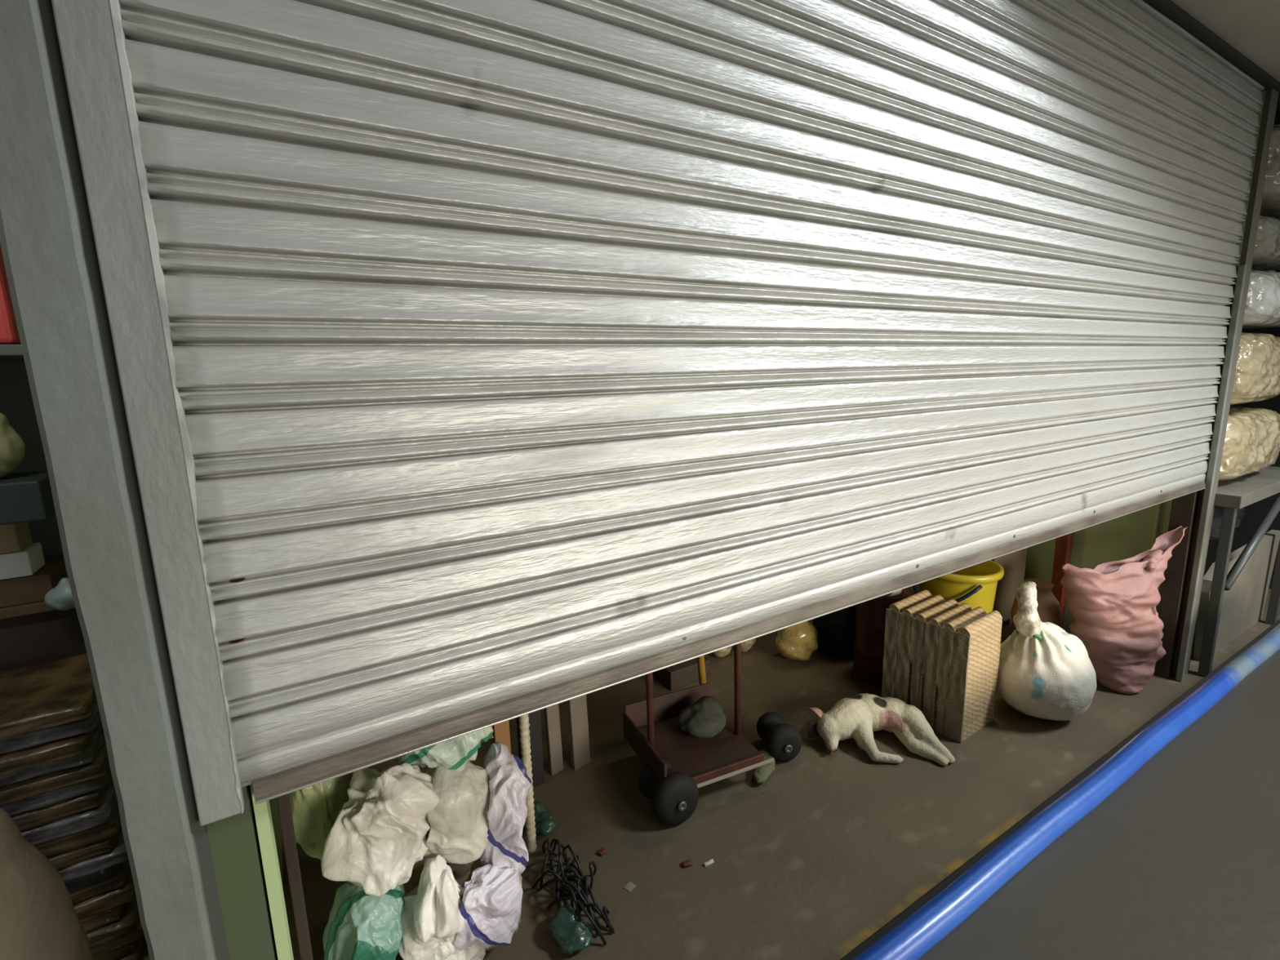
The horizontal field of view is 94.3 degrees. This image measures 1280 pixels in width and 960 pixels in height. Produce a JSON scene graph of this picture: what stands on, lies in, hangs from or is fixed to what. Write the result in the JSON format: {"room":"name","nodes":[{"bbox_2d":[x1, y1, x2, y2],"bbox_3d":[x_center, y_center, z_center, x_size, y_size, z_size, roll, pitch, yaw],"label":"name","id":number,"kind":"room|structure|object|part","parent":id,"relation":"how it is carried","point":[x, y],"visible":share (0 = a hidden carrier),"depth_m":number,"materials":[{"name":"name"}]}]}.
{"room":"storage warehouse","nodes":[
{"label":"storage warehouse","id":0,"kind":"room"},
{"bbox_2d":[0,0,283,959],"bbox_3d":[-1.221,-0.057,1.651,0.084,2.680,2.225,-8,12,-31],"label":"wall","id":1,"kind":"structure","parent":0,"point":[42,241],"depth_m":0.70,"materials":[{"name":"paint"}]},
{"bbox_2d":[40,0,230,959],"bbox_3d":[-0.647,0.088,0.789,0.018,2.680,0.096,-8,12,-31],"label":"trim","id":2,"kind":"structure","parent":1,"relation":"attached to","point":[200,833],"depth_m":0.73,"materials":[{"name":"grey"}]},
{"bbox_2d":[149,195,278,959],"bbox_3d":[-0.620,0.084,0.811,0.052,2.680,0.086,-8,12,-31],"label":"trim","id":3,"kind":"structure","parent":1,"relation":"attached to","point":[233,840],"depth_m":0.87,"materials":[{"name":"green paint"}]},
{"bbox_2d":[249,783,293,959],"bbox_3d":[-0.571,0.538,0.906,0.016,0.650,0.048,-8,12,-31],"label":"trim","id":4,"kind":"structure","parent":1,"relation":"attached to","point":[262,811],"depth_m":0.90,"materials":[{"name":"green paint"}]},
{"bbox_2d":[51,0,1264,826],"bbox_3d":[0.989,-0.141,1.750,3.807,2.706,0.128,-8,12,-31],"label":"roller shutter","id":5,"kind":"object","parent":1,"relation":"attached to","point":[526,357],"visible":0.99,"depth_m":1.04,"materials":[{"name":"metal"}]},
{"bbox_3d":[-0.603,-0.360,0.678,0.050,1.680,0.030,-8,12,-31],"label":"guide rail","id":6,"kind":"part","parent":5,"relation":"part of","materials":[{"name":"metal"}]},
{"bbox_3d":[1.012,0.230,1.789,3.673,0.029,0.032,-8,12,-31],"label":"rail","id":7,"kind":"part","parent":5,"relation":"part of","materials":[{"name":"metal"}]},
{"bbox_3d":[2.572,-0.327,2.731,0.063,2.640,0.080,-8,12,-31],"label":"guide rail","id":8,"kind":"part","parent":5,"relation":"part of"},
{"bbox_2d":[1142,0,1279,109],"bbox_3d":[1.936,-1.601,2.055,6.235,0.140,0.065,-8,12,-31],"label":"trim","id":9,"kind":"structure","parent":1,"relation":"attached to","point":[1168,8],"depth_m":2.09,"materials":[{"name":"grey"}]},
{"bbox_2d":[140,575,1279,959],"bbox_3d":[1.868,1.417,0.921,8.200,0.100,7.300,-8,12,-31],"label":"floor","id":10,"kind":"structure","parent":0,"point":[811,860],"depth_m":2.05,"materials":[{"name":"concrete"}]},
{"bbox_2d":[0,600,86,670],"bbox_3d":[-2.201,0.825,1.825,1.220,0.930,0.500,-8,12,-31],"label":"shelf","id":11,"kind":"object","parent":10,"relation":"on","point":[33,633],"depth_m":1.76,"materials":[{"name":"brown"}]},
{"bbox_2d":[0,344,63,556],"bbox_3d":[-2.081,-0.289,1.491,0.940,1.365,0.470,-8,12,-31],"label":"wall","id":12,"kind":"structure","parent":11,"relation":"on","point":[16,403],"depth_m":1.86,"materials":[{"name":"grey"}]},
{"bbox_2d":[0,243,21,344],"bbox_3d":[-1.843,-0.478,1.506,0.405,0.270,0.300,-8,12,-31],"label":"crate","id":13,"kind":"object","parent":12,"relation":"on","point":[9,334],"visible":0.29,"depth_m":1.50,"materials":[{"name":"plastic"}]},
{"bbox_2d":[0,554,67,608],"bbox_3d":[-1.957,0.318,1.754,0.380,0.079,0.250,-8,12,-31],"label":"carton","id":14,"kind":"object","parent":11,"relation":"on","point":[33,588],"visible":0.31,"depth_m":1.73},
{"bbox_2d":[0,542,44,579],"bbox_3d":[-1.829,0.238,1.743,0.085,0.073,0.120,-8,12,-31],"label":"box","id":15,"kind":"object","parent":14,"relation":"on","point":[28,561],"visible":0.84,"depth_m":1.71,"materials":[{"name":"white"}]},
{"bbox_2d":[0,522,31,553],"bbox_3d":[-1.842,0.152,1.715,0.085,0.103,0.110,-8,12,-31],"label":"box","id":16,"kind":"object","parent":15,"relation":"on","point":[15,537],"visible":0.56,"depth_m":1.69,"materials":[{"name":"cardboard"}]},
{"bbox_2d":[0,470,55,524],"bbox_3d":[-1.831,0.060,1.593,0.390,0.110,0.240,-8,12,-31],"label":"box","id":17,"kind":"object","parent":16,"relation":"on","point":[27,496],"visible":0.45,"depth_m":1.58,"materials":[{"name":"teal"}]},
{"bbox_2d":[0,413,25,478],"bbox_3d":[-1.776,-0.095,1.577,0.182,0.214,0.152,-2,10,-2],"label":"cloth bag","id":18,"kind":"object","parent":17,"relation":"on","point":[12,446],"visible":1,"depth_m":1.60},
{"bbox_2d":[44,577,75,610],"bbox_3d":[-1.659,0.329,1.721,0.098,0.095,0.077,-8,12,-31],"label":"plastic bag","id":19,"kind":"object","parent":11,"relation":"on","point":[60,597],"visible":0.62,"depth_m":1.69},
{"bbox_2d":[0,808,93,959],"bbox_3d":[-1.154,0.976,1.075,0.262,0.855,0.264,1,11,10],"label":"sack","id":20,"kind":"object","parent":10,"relation":"on","point":[39,920],"visible":1,"depth_m":1.04,"materials":[{"name":"fabric"}]},
{"bbox_2d":[115,937,146,959],"bbox_3d":[-1.681,1.301,1.635,0.536,0.038,0.412,-8,12,-31],"label":"sack","id":21,"kind":"object","parent":10,"relation":"on","point":[140,944],"visible":0.08,"depth_m":1.61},
{"bbox_2d":[93,939,137,959],"bbox_3d":[-1.691,1.264,1.637,0.532,0.036,0.410,-8,12,-31],"label":"sack","id":22,"kind":"object","parent":21,"relation":"on","point":[128,948],"visible":0.06,"depth_m":1.58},
{"bbox_2d":[90,915,144,957],"bbox_3d":[-1.673,1.224,1.633,0.559,0.044,0.412,-8,12,-31],"label":"sack","id":23,"kind":"object","parent":22,"relation":"on","point":[130,937],"visible":0.08,"depth_m":1.57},
{"bbox_2d":[85,896,139,947],"bbox_3d":[-1.679,1.188,1.606,0.554,0.037,0.412,-8,12,-31],"label":"sack","id":24,"kind":"object","parent":23,"relation":"on","point":[128,922],"visible":0.14,"depth_m":1.56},
{"bbox_2d":[79,903,125,932],"bbox_3d":[-1.702,1.149,1.607,0.528,0.041,0.411,-8,12,-31],"label":"sack","id":25,"kind":"object","parent":24,"relation":"on","point":[92,922],"visible":0.09,"depth_m":1.55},
{"bbox_2d":[72,871,136,919],"bbox_3d":[-1.681,1.103,1.609,0.549,0.047,0.414,-8,12,-31],"label":"sack","id":26,"kind":"object","parent":25,"relation":"on","point":[108,900],"visible":0.1,"depth_m":1.55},
{"bbox_2d":[69,859,130,903],"bbox_3d":[-1.694,1.063,1.604,0.536,0.036,0.413,-8,12,-31],"label":"sack","id":27,"kind":"object","parent":26,"relation":"on","point":[117,881],"visible":0.13,"depth_m":1.55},
{"bbox_2d":[64,862,121,892],"bbox_3d":[-1.699,1.024,1.594,0.527,0.044,0.413,-8,12,-31],"label":"sack","id":28,"kind":"object","parent":27,"relation":"on","point":[100,876],"visible":0.09,"depth_m":1.53,"materials":[{"name":"grey"}]},
{"bbox_2d":[57,824,128,882],"bbox_3d":[-1.672,0.983,1.580,0.558,0.039,0.413,-8,12,-31],"label":"sack","id":29,"kind":"object","parent":28,"relation":"on","point":[117,855],"visible":0.1,"depth_m":1.52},
{"bbox_2d":[46,835,115,870],"bbox_3d":[-1.697,0.948,1.566,0.537,0.036,0.413,-8,12,-31],"label":"sack","id":30,"kind":"object","parent":29,"relation":"on","point":[61,860],"visible":0.16,"depth_m":1.51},
{"bbox_2d":[33,800,120,857],"bbox_3d":[-1.691,0.906,1.568,0.552,0.047,0.413,-8,12,-31],"label":"sack","id":31,"kind":"object","parent":30,"relation":"on","point":[108,829],"visible":0.14,"depth_m":1.50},
{"bbox_2d":[20,777,117,845],"bbox_3d":[-1.696,0.863,1.547,0.550,0.044,0.410,-8,12,-31],"label":"sack","id":32,"kind":"object","parent":31,"relation":"on","point":[86,820],"visible":0.23,"depth_m":1.49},
{"bbox_2d":[9,765,111,831],"bbox_3d":[-1.708,0.819,1.547,0.539,0.043,0.412,-8,12,-31],"label":"sack","id":33,"kind":"object","parent":32,"relation":"on","point":[37,816],"visible":0.28,"depth_m":1.48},
{"bbox_2d":[0,763,109,815],"bbox_3d":[-1.708,0.778,1.546,0.534,0.038,0.410,-8,12,-31],"label":"sack","id":34,"kind":"object","parent":33,"relation":"on","point":[47,798],"visible":0.13,"depth_m":1.47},
{"bbox_2d":[0,737,109,805],"bbox_3d":[-1.700,0.740,1.532,0.553,0.043,0.412,-8,12,-31],"label":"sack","id":35,"kind":"object","parent":34,"relation":"on","point":[48,782],"visible":0.21,"depth_m":1.46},
{"bbox_2d":[0,724,105,786],"bbox_3d":[-1.706,0.697,1.534,0.521,0.040,0.410,-8,12,-31],"label":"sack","id":36,"kind":"object","parent":35,"relation":"on","point":[97,741],"visible":0.3,"depth_m":1.47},
{"bbox_2d":[0,717,102,775],"bbox_3d":[-1.697,0.662,1.500,0.523,0.042,0.411,-8,12,-31],"label":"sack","id":37,"kind":"object","parent":36,"relation":"on","point":[75,745],"visible":0.22,"depth_m":1.43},
{"bbox_2d":[0,702,100,753],"bbox_3d":[-1.704,0.615,1.518,0.543,0.044,0.414,-8,12,-31],"label":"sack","id":38,"kind":"object","parent":37,"relation":"on","point":[32,739],"visible":0.23,"depth_m":1.45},
{"bbox_2d":[0,653,97,739],"bbox_3d":[-1.698,0.577,1.493,0.550,0.039,0.411,-8,12,-31],"label":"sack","id":39,"kind":"object","parent":38,"relation":"on","point":[44,695],"visible":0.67,"depth_m":1.51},
{"bbox_2d":[275,793,313,959],"bbox_3d":[-0.698,0.890,1.218,0.020,0.950,0.030,-8,12,-31],"label":"batten","id":40,"kind":"object","parent":10,"relation":"on","point":[283,803],"visible":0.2,"depth_m":1.19,"materials":[{"name":"brown"}]},
{"bbox_2d":[395,951,403,959],"bbox_3d":[-0.580,1.216,1.402,0.233,0.198,0.196,-8,12,-31],"label":"sack","id":41,"kind":"object","parent":10,"relation":"on","point":[398,957],"visible":0.06,"depth_m":1.44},
{"bbox_2d":[322,881,405,959],"bbox_3d":[-0.648,1.069,1.408,0.186,0.239,0.221,-8,12,-31],"label":"sack","id":42,"kind":"object","parent":41,"relation":"on","point":[361,926],"visible":0.77,"depth_m":1.35,"materials":[{"name":"plastic"}]},
{"bbox_2d":[320,762,439,897],"bbox_3d":[-0.619,0.825,1.410,0.218,0.298,0.281,5,12,32],"label":"sack","id":43,"kind":"object","parent":42,"relation":"on","point":[375,841],"visible":0.98,"depth_m":1.35,"materials":[{"name":"plastic"}]},
{"bbox_2d":[346,861,473,894],"bbox_3d":[-0.662,1.113,1.740,0.376,0.314,0.244,-8,12,-31],"label":"sack","id":44,"kind":"object","parent":10,"relation":"on","point":[460,872],"visible":0.08,"depth_m":1.68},
{"bbox_2d":[288,773,351,860],"bbox_3d":[-0.809,0.815,1.505,0.150,0.296,0.165,-8,12,-31],"label":"sack","id":45,"kind":"object","parent":44,"relation":"on","point":[315,809],"visible":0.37,"depth_m":1.44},
{"bbox_2d":[444,943,485,959],"bbox_3d":[-0.454,1.220,1.470,0.145,0.197,0.187,-4,11,-13],"label":"sack","id":46,"kind":"object","parent":10,"relation":"on","point":[475,952],"visible":0.25,"depth_m":1.48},
{"bbox_2d":[399,854,464,959],"bbox_3d":[-0.507,1.048,1.451,0.176,0.263,0.205,-8,12,-31],"label":"sack","id":47,"kind":"object","parent":46,"relation":"on","point":[432,919],"visible":0.88,"depth_m":1.39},
{"bbox_2d":[463,857,522,950],"bbox_3d":[-0.402,1.147,1.614,0.163,0.246,0.198,-3,11,-11],"label":"sack","id":48,"kind":"object","parent":10,"relation":"on","point":[477,864],"visible":0.08,"depth_m":1.61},
{"bbox_2d":[452,863,523,950],"bbox_3d":[-0.393,1.082,1.513,0.196,0.197,0.152,-8,12,-31],"label":"sack","id":49,"kind":"object","parent":48,"relation":"on","point":[490,908],"visible":1,"depth_m":1.46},
{"bbox_2d":[418,760,490,865],"bbox_3d":[-0.478,0.841,1.528,0.220,0.280,0.194,-8,12,-31],"label":"sack","id":50,"kind":"object","parent":49,"relation":"on","point":[459,829],"visible":0.61,"depth_m":1.46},
{"bbox_2d":[391,725,493,770],"bbox_3d":[-0.529,0.643,1.545,0.303,0.197,0.238,-8,12,-31],"label":"sack","id":51,"kind":"object","parent":50,"relation":"on","point":[454,753],"visible":0.27,"depth_m":1.47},
{"bbox_2d":[480,742,531,874],"bbox_3d":[-0.372,0.892,1.584,0.150,0.376,0.218,-8,12,-31],"label":"sack","id":52,"kind":"object","parent":48,"relation":"on","point":[509,785],"visible":0.77,"depth_m":1.52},
{"bbox_2d":[490,720,511,753],"bbox_3d":[-0.419,0.368,1.669,0.045,1.800,0.045,-8,12,-31],"label":"wood post","id":53,"kind":"object","parent":10,"relation":"on","point":[500,733],"visible":0.02,"depth_m":1.72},
{"bbox_2d":[518,713,537,853],"bbox_3d":[-0.362,0.663,1.829,0.034,1.100,0.043,-8,12,-31],"label":"rope","id":54,"kind":"object","parent":10,"relation":"on","point":[524,724],"visible":0.38,"depth_m":1.88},
{"bbox_2d":[515,710,544,787],"bbox_3d":[-0.431,0.432,2.151,0.080,1.500,0.050,-8,12,-31],"label":"panel","id":55,"kind":"object","parent":10,"relation":"on","point":[535,721],"visible":0.23,"depth_m":2.24,"materials":[{"name":"black"}]},
{"bbox_2d":[523,801,556,835],"bbox_3d":[-0.355,1.178,2.063,0.109,0.062,0.153,-8,12,-31],"label":"scrap","id":56,"kind":"object","parent":10,"relation":"on","point":[545,823],"visible":0.66,"depth_m":2.04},
{"bbox_2d":[543,703,563,775],"bbox_3d":[-0.368,0.323,2.184,0.057,1.700,0.024,-13,15,-42],"label":"plank","id":57,"kind":"object","parent":10,"relation":"on","point":[552,720],"visible":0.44,"depth_m":2.31,"materials":[{"name":"grey wood"}]},
{"bbox_2d":[548,904,592,954],"bbox_3d":[-0.196,1.249,1.651,0.104,0.065,0.141,-8,12,-31],"label":"scrap","id":58,"kind":"object","parent":10,"relation":"on","point":[571,935],"visible":0.99,"depth_m":1.63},
{"bbox_2d":[532,838,614,945],"bbox_3d":[-0.208,1.204,1.787,0.189,0.101,0.406,-8,12,-31],"label":"wire tangle","id":59,"kind":"object","parent":10,"relation":"on","point":[580,900],"visible":0.96,"depth_m":1.76,"materials":[{"name":"black"}]},
{"bbox_2d":[566,694,590,770],"bbox_3d":[-0.273,0.315,2.218,0.081,1.700,0.024,-13,15,-42],"label":"plank","id":60,"kind":"object","parent":10,"relation":"on","point":[577,713],"visible":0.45,"depth_m":2.34,"materials":[{"name":"grey wood"}]},
{"bbox_2d":[597,847,606,856],"bbox_3d":[-0.124,1.220,1.946,0.023,0.012,0.027,8,14,41],"label":"clod","id":61,"kind":"object","parent":10,"relation":"on","point":[602,851],"visible":1,"depth_m":1.94,"materials":[{"name":"brown"}]},
{"bbox_2d":[623,881,635,892],"bbox_3d":[-0.031,1.246,1.818,0.026,0.002,0.031,8,14,41],"label":"paper scrap","id":62,"kind":"object","parent":10,"relation":"on","point":[630,886],"visible":1,"depth_m":1.82,"materials":[{"name":"beige"}]},
{"bbox_2d":[653,657,709,690],"bbox_3d":[0.206,0.965,3.047,0.240,0.098,0.180,-8,12,-31],"label":"box","id":63,"kind":"object","parent":10,"relation":"on","point":[684,673],"visible":0.59,"depth_m":2.96,"materials":[{"name":"brown"}]},
{"bbox_2d":[681,858,692,868],"bbox_3d":[0.150,1.223,1.893,0.032,0.012,0.020,-5,11,-19],"label":"clod","id":64,"kind":"object","parent":10,"relation":"on","point":[687,863],"visible":1,"depth_m":1.89,"materials":[{"name":"brown"}]},
{"bbox_2d":[697,655,706,684],"bbox_3d":[0.250,0.586,2.606,0.109,1.002,0.032,2,11,19],"label":"pole","id":65,"kind":"object","parent":10,"relation":"on","point":[700,660],"visible":0.19,"depth_m":2.63,"materials":[{"name":"yellow paint"}]},
{"bbox_2d":[703,858,714,866],"bbox_3d":[0.220,1.222,1.895,0.036,0.009,0.013,-8,12,-31],"label":"chip","id":66,"kind":"object","parent":10,"relation":"on","point":[711,861],"visible":1,"depth_m":1.89,"materials":[{"name":"beige"}]},
{"bbox_2d":[622,643,801,825],"bbox_3d":[0.289,0.654,2.261,0.722,0.995,0.453,-6,11,-24],"label":"cart","id":67,"kind":"object","parent":10,"relation":"on","point":[677,763],"visible":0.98,"depth_m":2.26,"materials":[{"name":"red metal"}]},
{"bbox_3d":[0.031,0.624,2.136,0.026,0.854,0.036,-6,11,-24],"label":"post","id":68,"kind":"part","parent":67,"relation":"part of","materials":[{"name":"red metal"}]},
{"bbox_2d":[677,695,725,737],"bbox_3d":[0.250,0.951,2.372,0.203,0.126,0.178,-8,12,-31],"label":"bundle","id":69,"kind":"object","parent":67,"relation":"on","point":[705,717],"visible":1,"depth_m":2.33,"materials":[{"name":"grey fabric"}]},
{"bbox_3d":[0.377,0.588,2.289,0.026,0.854,0.036,-6,11,-24],"label":"post","id":70,"kind":"part","parent":67,"relation":"part of","materials":[{"name":"red metal"}]},
{"bbox_2d":[712,645,732,657],"bbox_3d":[0.445,0.862,3.235,0.140,0.221,0.123,-1,10,2],"label":"snack bag","id":71,"kind":"object","parent":10,"relation":"on","point":[723,652],"visible":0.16,"depth_m":3.21,"materials":[{"name":"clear plastic"}]},
{"bbox_2d":[741,637,756,652],"bbox_3d":[0.583,0.859,3.299,0.139,0.196,0.106,-8,12,-31],"label":"snack bag","id":72,"kind":"object","parent":10,"relation":"on","point":[746,646],"visible":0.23,"depth_m":3.27,"materials":[{"name":"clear plastic"}]},
{"bbox_2d":[752,749,775,783],"bbox_3d":[0.487,1.118,2.317,0.081,0.046,0.202,2,11,16],"label":"rag","id":73,"kind":"object","parent":10,"relation":"on","point":[761,774],"visible":0.72,"depth_m":2.27,"materials":[{"name":"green fabric"}]},
{"bbox_2d":[774,620,817,661],"bbox_3d":[0.840,0.824,3.175,0.249,0.299,0.196,-2,10,-3],"label":"snack bag","id":74,"kind":"object","parent":10,"relation":"on","point":[798,642],"visible":0.82,"depth_m":3.10,"materials":[{"name":"yellow plastic"}]},
{"bbox_2d":[813,604,856,658],"bbox_3d":[1.130,0.642,3.293,0.330,0.600,0.330,-8,12,-31],"label":"drum","id":75,"kind":"object","parent":10,"relation":"on","point":[836,629],"visible":0.12,"depth_m":3.19,"materials":[{"name":"black"}]},
{"bbox_2d":[807,693,955,765],"bbox_3d":[0.988,1.028,2.444,0.514,0.153,0.406,-5,11,-19],"label":"dog","id":76,"kind":"object","parent":10,"relation":"on","point":[856,717],"visible":1,"depth_m":2.44},
{"bbox_2d":[853,588,910,686],"bbox_3d":[1.214,0.767,2.986,0.258,0.460,0.258,-8,12,-31],"label":"drum","id":77,"kind":"object","parent":10,"relation":"on","point":[870,615],"visible":0.44,"depth_m":2.90,"materials":[{"name":"red"}]},
{"bbox_2d":[880,589,902,597],"bbox_3d":[1.198,0.466,2.897,0.200,0.165,0.200,-8,12,-31],"label":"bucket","id":78,"kind":"object","parent":77,"relation":"on","point":[899,592],"visible":0.08,"depth_m":2.84,"materials":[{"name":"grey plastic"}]},
{"bbox_3d":[1.166,0.490,2.838,0.176,0.133,0.056,4,12,26],"label":"handle","id":79,"kind":"part","parent":78,"relation":"part of","materials":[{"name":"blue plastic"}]},
{"bbox_2d":[881,590,932,697],"bbox_3d":[1.247,0.785,2.768,0.287,0.504,0.062,-9,13,-35],"label":"slab","id":80,"kind":"object","parent":10,"relation":"on","point":[892,613],"visible":0.46,"depth_m":2.69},
{"bbox_2d":[893,595,945,704],"bbox_3d":[1.283,0.796,2.719,0.288,0.497,0.064,-9,13,-35],"label":"slab","id":81,"kind":"object","parent":10,"relation":"on","point":[904,666],"visible":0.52,"depth_m":2.64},
{"bbox_2d":[909,599,959,712],"bbox_3d":[1.320,0.805,2.669,0.289,0.497,0.064,-9,13,-34],"label":"slab","id":82,"kind":"object","parent":10,"relation":"on","point":[917,627],"visible":0.42,"depth_m":2.59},
{"bbox_2d":[922,603,972,728],"bbox_3d":[1.353,0.813,2.620,0.288,0.496,0.063,-9,13,-35],"label":"slab","id":83,"kind":"object","parent":10,"relation":"on","point":[932,626],"visible":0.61,"depth_m":2.54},
{"bbox_2d":[912,560,1004,613],"bbox_3d":[1.654,0.694,3.128,0.424,0.532,0.416,-8,12,-31],"label":"plastic tub","id":84,"kind":"object","parent":10,"relation":"on","point":[975,585],"visible":0.27,"depth_m":2.95,"materials":[{"name":"yellow"}]},
{"bbox_3d":[1.529,0.558,3.035,0.146,0.146,0.390,-8,12,-31],"label":"handle","id":85,"kind":"part","parent":84,"relation":"part of","materials":[{"name":"black plastic"}]},
{"bbox_2d":[934,606,986,735],"bbox_3d":[1.388,0.820,2.572,0.287,0.499,0.061,-9,13,-35],"label":"slab","id":86,"kind":"object","parent":10,"relation":"on","point":[946,633],"visible":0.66,"depth_m":2.49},
{"bbox_2d":[946,610,1002,742],"bbox_3d":[1.425,0.827,2.521,0.288,0.501,0.064,-9,13,-34],"label":"slab","id":87,"kind":"object","parent":10,"relation":"on","point":[977,643],"visible":1,"depth_m":2.47,"materials":[{"name":"wood"}]},
{"bbox_2d":[991,547,1026,627],"bbox_3d":[2.011,0.577,3.473,0.340,0.620,0.360,-8,12,-31],"label":"carton","id":88,"kind":"object","parent":10,"relation":"on","point":[1013,564],"visible":0.02,"depth_m":3.36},
{"bbox_2d":[1000,622,1071,643],"bbox_3d":[2.101,0.879,3.175,0.340,0.130,0.260,-8,12,-31],"label":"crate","id":89,"kind":"object","parent":10,"relation":"on","point":[1006,631],"visible":0.02,"depth_m":3.18,"materials":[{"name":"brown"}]},
{"bbox_2d":[1010,578,1061,631],"bbox_3d":[2.052,0.676,3.075,0.220,0.305,0.220,-8,12,-31],"label":"round pot","id":90,"kind":"object","parent":89,"relation":"on","point":[1048,609],"visible":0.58,"depth_m":2.99,"materials":[{"name":"beige ceramic"}]},
{"bbox_2d":[995,581,1096,720],"bbox_3d":[1.780,0.744,2.612,0.424,0.611,0.382,-8,12,-31],"label":"sack","id":91,"kind":"object","parent":10,"relation":"on","point":[1045,671],"visible":0.94,"depth_m":2.50,"materials":[{"name":"fabric"}]},
{"bbox_2d":[840,618,1279,959],"bbox_3d":[2.096,1.019,1.529,3.900,0.449,1.176,-8,12,-31],"label":"pipe","id":92,"kind":"object","parent":10,"relation":"on","point":[1166,846],"visible":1,"depth_m":1.38,"materials":[{"name":"metal"}]},
{"bbox_2d":[1051,532,1073,628],"bbox_3d":[2.316,-0.374,3.132,0.060,2.600,0.060,-8,12,-31],"label":"post","id":93,"kind":"object","parent":10,"relation":"on","point":[1064,544],"visible":0.02,"depth_m":3.27,"materials":[{"name":"wood"}]},
{"bbox_2d":[1060,525,1187,694],"bbox_3d":[2.288,0.607,2.816,0.647,0.787,0.220,-2,10,-1],"label":"sack","id":94,"kind":"object","parent":10,"relation":"on","point":[1112,605],"visible":0.97,"depth_m":2.75,"materials":[{"name":"fabric"}]},
{"bbox_2d":[1193,529,1279,660],"bbox_3d":[3.321,0.624,3.295,1.120,0.530,0.040,-8,12,-31],"label":"board","id":95,"kind":"object","parent":10,"relation":"on","point":[1243,604],"visible":0.63,"depth_m":3.29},
{"bbox_2d":[1197,466,1279,676],"bbox_3d":[3.125,0.422,3.341,1.160,0.920,0.560,-8,12,-31],"label":"workbench","id":96,"kind":"object","parent":10,"relation":"on","point":[1242,491],"visible":0.39,"depth_m":2.90,"materials":[{"name":"grey metal"}]},
{"bbox_3d":[2.791,0.547,2.870,0.040,0.860,0.040,-8,12,-31],"label":"leg","id":97,"kind":"part","parent":96,"relation":"part of","materials":[{"name":"grey metal"}]},
{"bbox_2d":[1208,506,1245,542],"bbox_3d":[3.085,0.199,3.219,0.625,0.262,0.214,-8,12,-31],"label":"bag","id":98,"kind":"object","parent":96,"relation":"on","point":[1218,510],"visible":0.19,"depth_m":3.10,"materials":[{"name":"grey plastic"}]},
{"bbox_2d":[1218,405,1279,480],"bbox_3d":[3.058,-0.212,3.189,0.985,0.360,0.475,-8,12,-31],"label":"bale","id":99,"kind":"object","parent":96,"relation":"on","point":[1251,444],"visible":0.38,"depth_m":2.92},
{"bbox_2d":[1230,332,1279,404],"bbox_3d":[3.033,-0.584,3.114,0.932,0.359,0.483,-8,12,-31],"label":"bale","id":100,"kind":"object","parent":99,"relation":"on","point":[1257,372],"visible":0.32,"depth_m":2.82},
{"bbox_2d":[1242,270,1279,328],"bbox_3d":[3.047,-0.915,3.042,0.993,0.271,0.463,-8,12,-31],"label":"bale","id":101,"kind":"object","parent":100,"relation":"on","point":[1262,309],"visible":0.21,"depth_m":2.71},
{"bbox_2d":[1251,215,1279,271],"bbox_3d":[2.998,-1.175,3.004,0.960,0.217,0.456,-8,12,-31],"label":"bale","id":102,"kind":"object","parent":101,"relation":"on","point":[1266,257],"visible":0.23,"depth_m":2.70},
{"bbox_2d":[1259,124,1279,219],"bbox_3d":[3.009,-1.465,2.923,1.041,0.333,0.502,-8,12,-31],"label":"bale","id":103,"kind":"object","parent":102,"relation":"on","point":[1270,205],"visible":0.07,"depth_m":2.57},
{"bbox_3d":[3.703,0.425,3.416,0.040,0.860,0.040,-8,12,-31],"label":"leg","id":104,"kind":"part","parent":96,"relation":"part of","materials":[{"name":"grey metal"}]},
{"bbox_2d":[907,89,1265,631],"bbox_3d":[2.094,-0.505,3.650,0.090,2.680,2.200,-8,12,-31],"label":"wall","id":105,"kind":"structure","parent":0,"point":[1131,535],"depth_m":3.12,"materials":[{"name":"green paint"}]},
{"bbox_2d":[1151,502,1162,546],"bbox_3d":[2.545,-0.247,2.850,0.018,2.400,0.018,-8,12,-31],"label":"conduit","id":106,"kind":"object","parent":105,"relation":"attached to","point":[1157,521],"visible":0.06,"depth_m":2.93,"materials":[{"name":"metal"}]},
{"bbox_2d":[1184,88,1279,675],"bbox_3d":[2.675,-0.328,2.721,0.088,2.640,0.020,-8,12,-31],"label":"door frame","id":107,"kind":"structure","parent":105,"relation":"attached to","point":[1271,95],"depth_m":2.58,"materials":[{"name":"grey paint"}]},
{"bbox_2d":[1204,269,1279,589],"bbox_3d":[4.269,-0.587,3.810,0.100,2.680,1.220,-8,12,-31],"label":"wall","id":108,"kind":"structure","parent":0,"point":[1255,513],"depth_m":4.02,"materials":[{"name":"grey"}]},
{"bbox_2d":[1273,107,1279,125],"bbox_3d":[0.514,-1.667,2.490,8.200,0.100,2.170,-8,12,-31],"label":"ceiling","id":109,"kind":"structure","parent":0,"point":[1277,121],"depth_m":2.85,"materials":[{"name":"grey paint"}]},
{"bbox_3d":[-2.792,0.194,0.495,0.100,2.680,2.600,-8,12,-31],"label":"wall","id":110,"kind":"structure","parent":0,"visible":0},
{"bbox_2d":[1171,0,1279,81],"bbox_3d":[1.460,-1.370,0.978,8.200,0.060,1.315,-8,12,-31],"label":"ceiling","id":111,"kind":"structure","parent":110,"relation":"attached to","point":[1251,27],"depth_m":2.01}
]}

